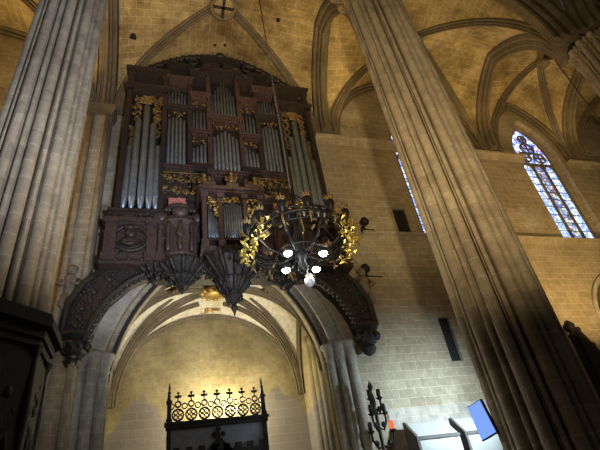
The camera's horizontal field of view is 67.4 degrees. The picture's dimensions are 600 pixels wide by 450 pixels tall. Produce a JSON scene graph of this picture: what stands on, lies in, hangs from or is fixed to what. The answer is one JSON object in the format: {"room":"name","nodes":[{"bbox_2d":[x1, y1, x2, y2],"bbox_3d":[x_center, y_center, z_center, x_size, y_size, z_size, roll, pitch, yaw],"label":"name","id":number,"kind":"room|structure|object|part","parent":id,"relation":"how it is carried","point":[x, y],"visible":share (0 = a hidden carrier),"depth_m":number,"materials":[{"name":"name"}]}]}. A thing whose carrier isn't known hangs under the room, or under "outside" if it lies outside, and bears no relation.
{"room":"church","nodes":[
{"label":"church","id":0,"kind":"room"},
{"bbox_2d":[0,0,107,312],"bbox_3d":[-5.295,-1.125,8.870,1.761,16.424,1.797,2,-36,-17],"label":"pier","id":1,"kind":"object","parent":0,"point":[43,112],"visible":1,"depth_m":8.62,"materials":[{"name":"stone"}]},
{"bbox_2d":[103,320,311,449],"bbox_3d":[-3.331,6.980,17.104,9.750,12.322,0.300,2,-36,-17],"label":"wall","id":2,"kind":"structure","parent":0,"point":[209,356],"depth_m":17.50,"materials":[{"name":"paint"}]},
{"bbox_2d":[107,285,322,408],"bbox_3d":[-3.223,4.009,16.969,7.430,4.243,3.470,2,-36,-17],"label":"ceiling","id":3,"kind":"structure","parent":0,"point":[263,309],"depth_m":18.06,"materials":[{"name":"beige stone"}]},
{"bbox_2d":[0,26,599,449],"bbox_3d":[3.399,0.406,19.305,44.850,23.671,0.695,2,-36,-17],"label":"wall","id":4,"kind":"structure","parent":0,"point":[421,358],"depth_m":18.92,"materials":[{"name":"stone"}]},
{"bbox_2d":[0,100,87,120],"bbox_3d":[-12.985,-4.612,16.983,9.262,0.384,0.400,2,-36,-17],"label":"trim","id":5,"kind":"structure","parent":4,"relation":"attached to","point":[1,101],"depth_m":17.39,"materials":[{"name":"stone"}]},
{"bbox_2d":[35,102,116,449],"bbox_3d":[-6.927,2.201,13.713,1.102,16.854,0.790,2,-36,-17],"label":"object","id":6,"kind":"structure","parent":4,"relation":"attached to","point":[81,239],"depth_m":14.55,"materials":[{"name":"stone"}]},
{"bbox_2d":[55,53,379,368],"bbox_3d":[-2.865,-2.414,17.470,10.486,15.274,2.473,2,-36,-17],"label":"pipe organ","id":7,"kind":"object","parent":4,"relation":"attached to","point":[201,145],"visible":0.86,"depth_m":16.35,"materials":[{"name":"black wood"}]},
{"bbox_3d":[-5.515,-0.178,15.329,1.911,0.359,0.830,2,-36,-17],"label":"cornice","id":8,"kind":"part","parent":7,"relation":"part of","materials":[{"name":"brown wood"}]},
{"bbox_3d":[-6.472,-5.622,19.138,1.833,0.327,0.680,2,-36,-17],"label":"cornice","id":9,"kind":"part","parent":7,"relation":"part of","materials":[{"name":"brown wood"}]},
{"bbox_3d":[-6.632,-6.569,19.786,1.833,0.288,0.680,2,-36,-17],"label":"cornice","id":10,"kind":"part","parent":7,"relation":"part of","materials":[{"name":"brown wood"}]},
{"bbox_2d":[168,197,187,213],"bbox_3d":[-4.305,-0.680,15.908,0.662,0.634,0.256,2,-36,-17],"label":"drapery","id":11,"kind":"object","parent":7,"relation":"hanging from","point":[171,200],"depth_m":15.93,"materials":[{"name":"fabric"}]},
{"bbox_3d":[-4.600,-1.998,17.079,1.131,0.243,0.680,2,-36,-17],"label":"cornice","id":12,"kind":"part","parent":7,"relation":"part of","materials":[{"name":"red wood"}]},
{"bbox_3d":[-5.068,-4.768,18.974,1.131,0.183,0.680,2,-36,-17],"label":"cornice","id":13,"kind":"part","parent":7,"relation":"part of","materials":[{"name":"brown wood"}]},
{"bbox_3d":[-5.326,-6.290,20.016,1.131,0.271,0.680,2,-36,-17],"label":"cornice","id":14,"kind":"part","parent":7,"relation":"part of","materials":[{"name":"red wood"}]},
{"bbox_3d":[-5.494,-7.210,20.770,1.277,0.233,0.480,2,-36,-17],"label":"cornice","id":15,"kind":"part","parent":7,"relation":"part of","materials":[{"name":"black wood"}]},
{"bbox_3d":[-4.599,-6.701,20.563,0.897,0.270,0.680,2,-36,-17],"label":"cornice","id":16,"kind":"part","parent":7,"relation":"part of","materials":[{"name":"brown wood"}]},
{"bbox_3d":[-4.388,-5.451,19.708,0.897,0.382,0.680,2,-36,-17],"label":"cornice","id":17,"kind":"part","parent":7,"relation":"part of","materials":[{"name":"red wood"}]},
{"bbox_3d":[-4.077,-3.611,18.449,0.897,0.276,0.680,2,-36,-17],"label":"cornice","id":18,"kind":"part","parent":7,"relation":"part of","materials":[{"name":"red wood"}]},
{"bbox_3d":[-3.818,-2.080,17.402,0.897,0.242,0.680,2,-36,-17],"label":"cornice","id":19,"kind":"part","parent":7,"relation":"part of","materials":[{"name":"brown wood"}]},
{"bbox_3d":[-4.292,-7.410,21.287,0.878,0.626,0.450,2,-36,-17],"label":"pediment panel","id":20,"kind":"part","parent":7,"relation":"part of","materials":[{"name":"brown wood"}]},
{"bbox_3d":[-3.846,-7.784,21.714,1.911,0.250,0.530,2,-36,-17],"label":"cornice","id":21,"kind":"part","parent":7,"relation":"part of","materials":[{"name":"black wood"}]},
{"bbox_3d":[-3.682,-6.971,21.070,1.716,0.305,0.680,2,-36,-17],"label":"cornice","id":22,"kind":"part","parent":7,"relation":"part of","materials":[{"name":"brown wood"}]},
{"bbox_3d":[-3.241,-4.361,19.285,1.560,0.275,0.680,2,-36,-17],"label":"cornice","id":23,"kind":"part","parent":7,"relation":"part of","materials":[{"name":"red wood"}]},
{"bbox_3d":[-2.811,-1.821,17.547,1.618,0.261,0.680,2,-36,-17],"label":"cornice","id":24,"kind":"part","parent":7,"relation":"part of","materials":[{"name":"red wood"}]},
{"bbox_3d":[-3.267,-7.369,21.600,0.878,0.626,0.450,2,-36,-17],"label":"pediment panel","id":25,"kind":"part","parent":7,"relation":"part of","materials":[{"name":"brown wood"}]},
{"bbox_2d":[202,243,261,315],"bbox_3d":[-2.122,1.966,14.265,2.094,1.998,2.148,2,-36,-17],"label":"pendant","id":26,"kind":"object","parent":7,"relation":"attached to","point":[221,266],"depth_m":14.02,"materials":[{"name":"brown wood"}]},
{"bbox_3d":[-2.661,-6.624,21.155,0.897,0.270,0.680,2,-36,-17],"label":"cornice","id":27,"kind":"part","parent":7,"relation":"part of","materials":[{"name":"brown wood"}]},
{"bbox_3d":[-2.450,-5.375,20.300,0.897,0.382,0.680,2,-36,-17],"label":"cornice","id":28,"kind":"part","parent":7,"relation":"part of","materials":[{"name":"red wood"}]},
{"bbox_3d":[-2.138,-3.534,19.041,0.897,0.276,0.680,2,-36,-17],"label":"cornice","id":29,"kind":"part","parent":7,"relation":"part of","materials":[{"name":"red wood"}]},
{"bbox_3d":[-1.879,-2.003,17.994,0.897,0.242,0.680,2,-36,-17],"label":"cornice","id":30,"kind":"part","parent":7,"relation":"part of","materials":[{"name":"brown wood"}]},
{"bbox_3d":[-1.999,-7.072,21.836,1.277,0.233,0.480,2,-36,-17],"label":"cornice","id":31,"kind":"part","parent":7,"relation":"part of","materials":[{"name":"black wood"}]},
{"bbox_3d":[-1.785,-6.150,21.097,1.131,0.271,0.680,2,-36,-17],"label":"cornice","id":32,"kind":"part","parent":7,"relation":"part of","materials":[{"name":"red wood"}]},
{"bbox_3d":[-1.527,-4.628,20.055,1.131,0.183,0.680,2,-36,-17],"label":"cornice","id":33,"kind":"part","parent":7,"relation":"part of","materials":[{"name":"brown wood"}]},
{"bbox_3d":[-1.059,-1.857,18.160,1.131,0.243,0.680,2,-36,-17],"label":"cornice","id":34,"kind":"part","parent":7,"relation":"part of","materials":[{"name":"red wood"}]},
{"bbox_2d":[272,203,290,209],"bbox_3d":[-0.671,-0.536,17.017,0.662,0.634,0.256,2,-36,-17],"label":"drapery","id":35,"kind":"object","parent":7,"relation":"hanging from","point":[274,205],"depth_m":17.02,"materials":[{"name":"fabric"}]},
{"bbox_3d":[-0.556,-6.329,21.640,1.833,0.288,0.680,2,-36,-17],"label":"cornice","id":36,"kind":"part","parent":7,"relation":"part of","materials":[{"name":"brown wood"}]},
{"bbox_3d":[-0.396,-5.382,20.992,1.833,0.327,0.680,2,-36,-17],"label":"cornice","id":37,"kind":"part","parent":7,"relation":"part of","materials":[{"name":"brown wood"}]},
{"bbox_3d":[0.542,0.062,17.178,1.911,0.359,0.830,2,-36,-17],"label":"cornice","id":38,"kind":"part","parent":7,"relation":"part of","materials":[{"name":"brown wood"}]},
{"bbox_2d":[67,282,375,449],"bbox_3d":[-2.276,4.775,13.936,9.009,11.609,0.940,2,-36,-17],"label":"archway","id":39,"kind":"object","parent":4,"relation":"attached to","point":[339,355],"depth_m":14.10,"materials":[{"name":"stone"}]},
{"bbox_3d":[-2.256,4.729,13.874,8.580,11.609,0.260,2,-36,-17],"label":"hood mould","id":40,"kind":"part","parent":39,"relation":"part of","materials":[{"name":"stone"}]},
{"bbox_2d":[315,133,396,151],"bbox_3d":[2.764,-3.988,21.790,4.290,0.384,0.400,2,-36,-17],"label":"trim","id":41,"kind":"structure","parent":4,"relation":"attached to","point":[322,138],"depth_m":21.70,"materials":[{"name":"stone"}]},
{"bbox_2d":[360,217,374,231],"bbox_3d":[2.672,0.004,18.532,0.536,0.340,0.972,-21,-36,17],"label":"wall lamp","id":42,"kind":"object","parent":4,"relation":"attached to","point":[364,221],"visible":0.93,"depth_m":18.20,"materials":[{"name":"metal"}]},
{"bbox_3d":[2.611,-0.157,18.283,0.390,0.340,0.380,2,-36,-17],"label":"lamp shade","id":43,"kind":"part","parent":42,"relation":"part of","materials":[{"name":"metal"}]},
{"bbox_2d":[361,264,381,276],"bbox_3d":[2.602,1.821,17.233,0.585,0.344,1.196,-29,-39,26],"label":"wall lamp","id":44,"kind":"object","parent":4,"relation":"attached to","point":[365,267],"visible":0.59,"depth_m":16.81,"materials":[{"name":"metal"}]},
{"bbox_3d":[2.440,1.625,16.906,0.390,0.344,0.380,2,-36,-17],"label":"lamp shade","id":45,"kind":"part","parent":44,"relation":"part of","materials":[{"name":"metal"}]},
{"bbox_2d":[361,230,428,240],"bbox_3d":[5.627,0.553,19.423,6.386,0.284,0.340,2,-36,-17],"label":"trim","id":46,"kind":"structure","parent":4,"relation":"attached to","point":[370,235],"depth_m":18.86,"materials":[{"name":"stone"}]},
{"bbox_2d":[392,210,408,231],"bbox_3d":[4.416,-0.081,19.746,0.526,1.316,0.060,2,-36,-17],"label":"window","id":47,"kind":"structure","parent":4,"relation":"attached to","point":[402,223],"depth_m":19.80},
{"bbox_2d":[390,133,425,232],"bbox_3d":[6.090,-2.608,22.577,2.438,8.472,0.220,2,-36,-17],"label":"window","id":48,"kind":"structure","parent":4,"relation":"in","point":[396,153],"depth_m":21.48,"materials":[{"name":"glass"}]},
{"bbox_3d":[5.567,-1.448,21.555,0.656,5.482,0.040,2,-36,-17],"label":"stained glass","id":49,"kind":"part","parent":48,"relation":"part of","materials":[{"name":"blue glass"}]},
{"bbox_2d":[387,401,490,449],"bbox_3d":[6.552,7.947,14.346,7.215,4.440,0.100,2,-36,-17],"label":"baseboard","id":50,"kind":"structure","parent":4,"relation":"attached to","point":[454,411],"depth_m":14.71,"materials":[{"name":"stone"}]},
{"bbox_2d":[438,319,460,360],"bbox_3d":[5.564,4.298,16.886,0.429,1.648,0.060,2,-36,-17],"label":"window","id":51,"kind":"structure","parent":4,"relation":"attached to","point":[445,325],"depth_m":16.86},
{"bbox_2d":[475,149,525,163],"bbox_3d":[10.032,-3.700,24.008,4.778,0.384,0.400,2,-36,-17],"label":"trim","id":52,"kind":"structure","parent":4,"relation":"attached to","point":[482,154],"depth_m":24.19,"materials":[{"name":"stone"}]},
{"bbox_2d":[512,129,596,237],"bbox_3d":[13.592,-2.311,24.866,2.438,8.472,0.220,2,-36,-17],"label":"window","id":53,"kind":"structure","parent":4,"relation":"in","point":[571,222],"depth_m":24.60,"materials":[{"name":"glass"}]},
{"bbox_3d":[13.212,-4.536,26.400,2.320,2.871,0.040,2,-36,-17],"label":"stained glass","id":54,"kind":"part","parent":53,"relation":"part of","materials":[{"name":"multicoloured glass"}]},
{"bbox_3d":[13.069,-1.151,23.845,0.656,5.482,0.040,2,-36,-17],"label":"stained glass","id":55,"kind":"part","parent":53,"relation":"part of","materials":[{"name":"glass"}]},
{"bbox_3d":[13.789,-1.122,24.065,0.656,5.482,0.040,2,-36,-17],"label":"stained glass","id":56,"kind":"part","parent":53,"relation":"part of","materials":[{"name":"multicoloured glass"}]},
{"bbox_3d":[14.510,-1.093,24.285,0.656,5.482,0.040,2,-36,-17],"label":"stained glass","id":57,"kind":"part","parent":53,"relation":"part of","materials":[{"name":"glass"}]},
{"bbox_2d":[517,235,599,245],"bbox_3d":[12.959,0.805,21.689,7.605,0.284,0.340,2,-36,-17],"label":"trim","id":58,"kind":"structure","parent":4,"relation":"attached to","point":[523,239],"depth_m":21.46,"materials":[{"name":"stone"}]},
{"bbox_2d":[566,159,599,169],"bbox_3d":[17.114,-3.419,26.170,3.802,0.384,0.400,2,-36,-17],"label":"trim","id":59,"kind":"structure","parent":4,"relation":"attached to","point":[572,163],"depth_m":25.87,"materials":[{"name":"stone"}]},
{"bbox_2d":[591,275,599,321],"bbox_3d":[14.983,6.207,18.533,3.861,9.637,0.280,2,-36,-17],"label":"trim","id":60,"kind":"structure","parent":4,"relation":"attached to","point":[596,282],"depth_m":19.98,"materials":[{"name":"stone"}]},
{"bbox_2d":[0,0,599,160],"bbox_3d":[5.282,-12.466,16.034,41.919,7.157,20.748,2,-36,-17],"label":"ceiling","id":61,"kind":"structure","parent":0,"point":[457,36],"depth_m":21.54,"materials":[{"name":"stone"}]},
{"bbox_2d":[238,0,362,286],"bbox_3d":[-0.791,-4.033,14.361,3.099,13.520,3.029,2,-36,-17],"label":"chandelier","id":62,"kind":"object","parent":61,"relation":"hanging from","point":[301,254],"visible":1,"depth_m":10.88,"materials":[{"name":"metal"}]},
{"bbox_3d":[-0.705,0.163,11.706,1.306,2.075,0.058,-17,-35,11],"label":"arm","id":63,"kind":"part","parent":62,"relation":"part of","materials":[{"name":"metal"}]},
{"bbox_3d":[-0.082,0.099,11.497,1.268,2.552,1.293,2,-36,-17],"label":"central stem","id":64,"kind":"part","parent":62,"relation":"part of","materials":[{"name":"metal"}]},
{"bbox_3d":[0.500,-0.212,11.455,1.305,2.077,0.055,-17,-35,11],"label":"arm","id":65,"kind":"part","parent":62,"relation":"part of","materials":[{"name":"metal"}]},
{"bbox_2d":[554,60,599,121],"bbox_3d":[14.655,-3.876,20.918,0.056,12.324,0.058,2,-36,-17],"label":"hanging cable","id":66,"kind":"object","parent":61,"relation":"hanging from","point":[554,60],"visible":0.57,"depth_m":22.87,"materials":[{"name":"metal"}]},
{"bbox_2d":[301,326,336,449],"bbox_3d":[1.097,6.071,16.870,1.492,12.322,3.407,2,-36,-17],"label":"column","id":67,"kind":"structure","parent":0,"point":[321,430],"depth_m":16.50,"materials":[{"name":"stone"}]},
{"bbox_2d":[341,0,599,449],"bbox_3d":[3.314,-1.369,10.643,1.871,16.424,1.910,2,-36,-17],"label":"pier","id":68,"kind":"object","parent":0,"point":[538,395],"visible":1,"depth_m":8.59,"materials":[{"name":"stone"}]},
{"bbox_2d":[467,399,498,440],"bbox_3d":[3.355,3.391,7.876,0.440,0.624,0.560,2,-36,-17],"label":"monitor","id":69,"kind":"object","parent":68,"relation":"attached to","point":[486,427],"visible":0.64,"depth_m":7.78,"materials":[{"name":"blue plastic"}]},
{"bbox_2d":[568,27,599,96],"bbox_3d":[13.192,-0.685,14.085,1.805,16.424,1.842,2,-36,-17],"label":"pier","id":70,"kind":"object","parent":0,"point":[585,56],"visible":1,"depth_m":17.96,"materials":[{"name":"stone"}]},
{"bbox_2d":[597,285,599,308],"bbox_3d":[16.905,6.489,21.390,0.975,12.322,2.520,2,-36,-17],"label":"wall","id":71,"kind":"structure","parent":0,"point":[598,289],"depth_m":23.77,"materials":[{"name":"stone"}]},
{"bbox_3d":[7.441,4.618,5.512,44.850,0.242,28.000,2,-36,-17],"label":"floor","id":72,"kind":"structure","parent":0,"visible":0},
{"bbox_2d":[0,298,62,449],"bbox_3d":[-4.626,3.592,5.611,2.234,4.881,2.291,2,-36,-17],"label":"enclosure","id":73,"kind":"object","parent":72,"relation":"on","point":[30,337],"visible":1,"depth_m":6.37,"materials":[{"name":"black wood"}]},
{"bbox_3d":[-4.930,1.798,6.838,2.234,0.490,2.291,2,-36,-17],"label":"cornice","id":74,"kind":"part","parent":73,"relation":"part of","materials":[{"name":"brown wood"}]},
{"bbox_2d":[164,377,268,449],"bbox_3d":[-2.467,7.987,13.877,3.412,6.344,0.360,2,-36,-17],"label":"screen","id":75,"kind":"object","parent":72,"relation":"on","point":[242,432],"visible":1,"depth_m":14.77,"materials":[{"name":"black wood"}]},
{"bbox_3d":[-3.958,7.928,13.422,0.195,6.344,0.200,2,-36,-17],"label":"post","id":76,"kind":"part","parent":75,"relation":"part of","materials":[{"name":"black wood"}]},
{"bbox_3d":[-2.715,6.526,14.876,3.412,0.196,0.360,2,-36,-17],"label":"cornice","id":77,"kind":"part","parent":75,"relation":"part of","materials":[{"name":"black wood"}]},
{"bbox_3d":[-2.377,8.608,13.498,3.120,4.881,0.040,2,-36,-17],"label":"panel","id":78,"kind":"part","parent":75,"relation":"part of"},
{"bbox_3d":[-0.976,8.046,14.332,0.195,6.344,0.200,2,-36,-17],"label":"post","id":79,"kind":"part","parent":75,"relation":"part of","materials":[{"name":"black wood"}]},
{"bbox_2d":[366,381,395,449],"bbox_3d":[2.532,7.060,12.756,0.916,5.223,0.761,2,-36,-17],"label":"candelabrum","id":80,"kind":"object","parent":72,"relation":"on","point":[372,409],"visible":1,"depth_m":13.43,"materials":[{"name":"black metal"}]},
{"bbox_3d":[2.119,5.178,13.819,0.127,0.235,0.130,18,-42,-34],"label":"lamp glass","id":81,"kind":"part","parent":80,"relation":"part of","materials":[{"name":"glass"}]},
{"bbox_3d":[2.062,5.933,13.241,0.127,0.236,0.130,-10,-34,1],"label":"lamp glass","id":82,"kind":"part","parent":80,"relation":"part of","materials":[{"name":"metal"}]},
{"bbox_3d":[2.124,5.536,13.556,0.127,0.236,0.130,18,-42,-34],"label":"lamp glass","id":83,"kind":"part","parent":80,"relation":"part of","materials":[{"name":"glass"}]},
{"bbox_3d":[2.219,5.503,13.646,0.328,0.518,0.205,20,-44,-36],"label":"arm","id":84,"kind":"part","parent":80,"relation":"part of","materials":[{"name":"metal"}]},
{"bbox_3d":[2.245,5.868,13.394,0.375,0.521,0.203,18,-43,-35],"label":"arm","id":85,"kind":"part","parent":80,"relation":"part of","materials":[{"name":"metal"}]},
{"bbox_3d":[2.230,6.283,13.112,0.496,0.526,0.203,18,-43,-35],"label":"arm","id":86,"kind":"part","parent":80,"relation":"part of","materials":[{"name":"metal"}]},
{"bbox_3d":[2.532,7.060,12.756,0.780,5.223,0.761,2,-36,-17],"label":"stem","id":87,"kind":"part","parent":80,"relation":"part of","materials":[{"name":"metal"}]},
{"bbox_3d":[2.417,5.189,13.911,0.127,0.235,0.130,18,-42,-34],"label":"lamp glass","id":88,"kind":"part","parent":80,"relation":"part of","materials":[{"name":"glass"}]},
{"bbox_3d":[2.408,5.511,13.703,0.329,0.519,0.204,-12,-34,3],"label":"arm","id":89,"kind":"part","parent":80,"relation":"part of","materials":[{"name":"metal"}]},
{"bbox_3d":[2.501,5.878,13.472,0.375,0.521,0.203,-11,-34,2],"label":"arm","id":90,"kind":"part","parent":80,"relation":"part of","materials":[{"name":"metal"}]},
{"bbox_3d":[2.640,6.299,13.238,0.496,0.526,0.203,-11,-34,2],"label":"arm","id":91,"kind":"part","parent":80,"relation":"part of","materials":[{"name":"metal"}]},
{"bbox_3d":[2.733,5.960,13.445,0.127,0.236,0.130,-10,-34,1],"label":"lamp glass","id":92,"kind":"part","parent":80,"relation":"part of","materials":[{"name":"orange glass"}]},
{"bbox_2d":[402,420,463,449],"bbox_3d":[4.239,7.611,12.842,1.462,3.948,0.680,2,-36,-17],"label":"tall cabinet","id":93,"kind":"object","parent":72,"relation":"on","point":[433,435],"visible":1,"depth_m":13.46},
{"bbox_3d":[3.575,7.590,12.648,0.078,3.948,0.660,2,-36,-17],"label":"panel","id":94,"kind":"part","parent":93,"relation":"part of","materials":[{"name":"wood"}]},
{"bbox_2d":[448,417,502,449],"bbox_3d":[5.823,7.673,13.326,1.462,3.948,0.680,2,-36,-17],"label":"tall cabinet","id":95,"kind":"object","parent":72,"relation":"on","point":[470,437],"visible":0.57,"depth_m":13.73,"materials":[{"name":"white wood"}]},
{"bbox_3d":[5.159,7.653,13.132,0.078,3.948,0.660,2,-36,-17],"label":"panel","id":96,"kind":"part","parent":95,"relation":"part of","materials":[{"name":"grey wood"}]},
{"bbox_2d":[563,320,599,397],"bbox_3d":[12.330,6.718,16.288,3.116,7.023,0.418,2,-36,-17],"label":"enclosure","id":97,"kind":"object","parent":72,"relation":"on","point":[587,351],"visible":1,"depth_m":17.11,"materials":[{"name":"black wood"}]},
{"bbox_3d":[12.348,5.991,16.832,2.818,4.707,0.220,2,-36,-17],"label":"handrail","id":98,"kind":"part","parent":97,"relation":"part of","materials":[{"name":"black wood"}]}
]}

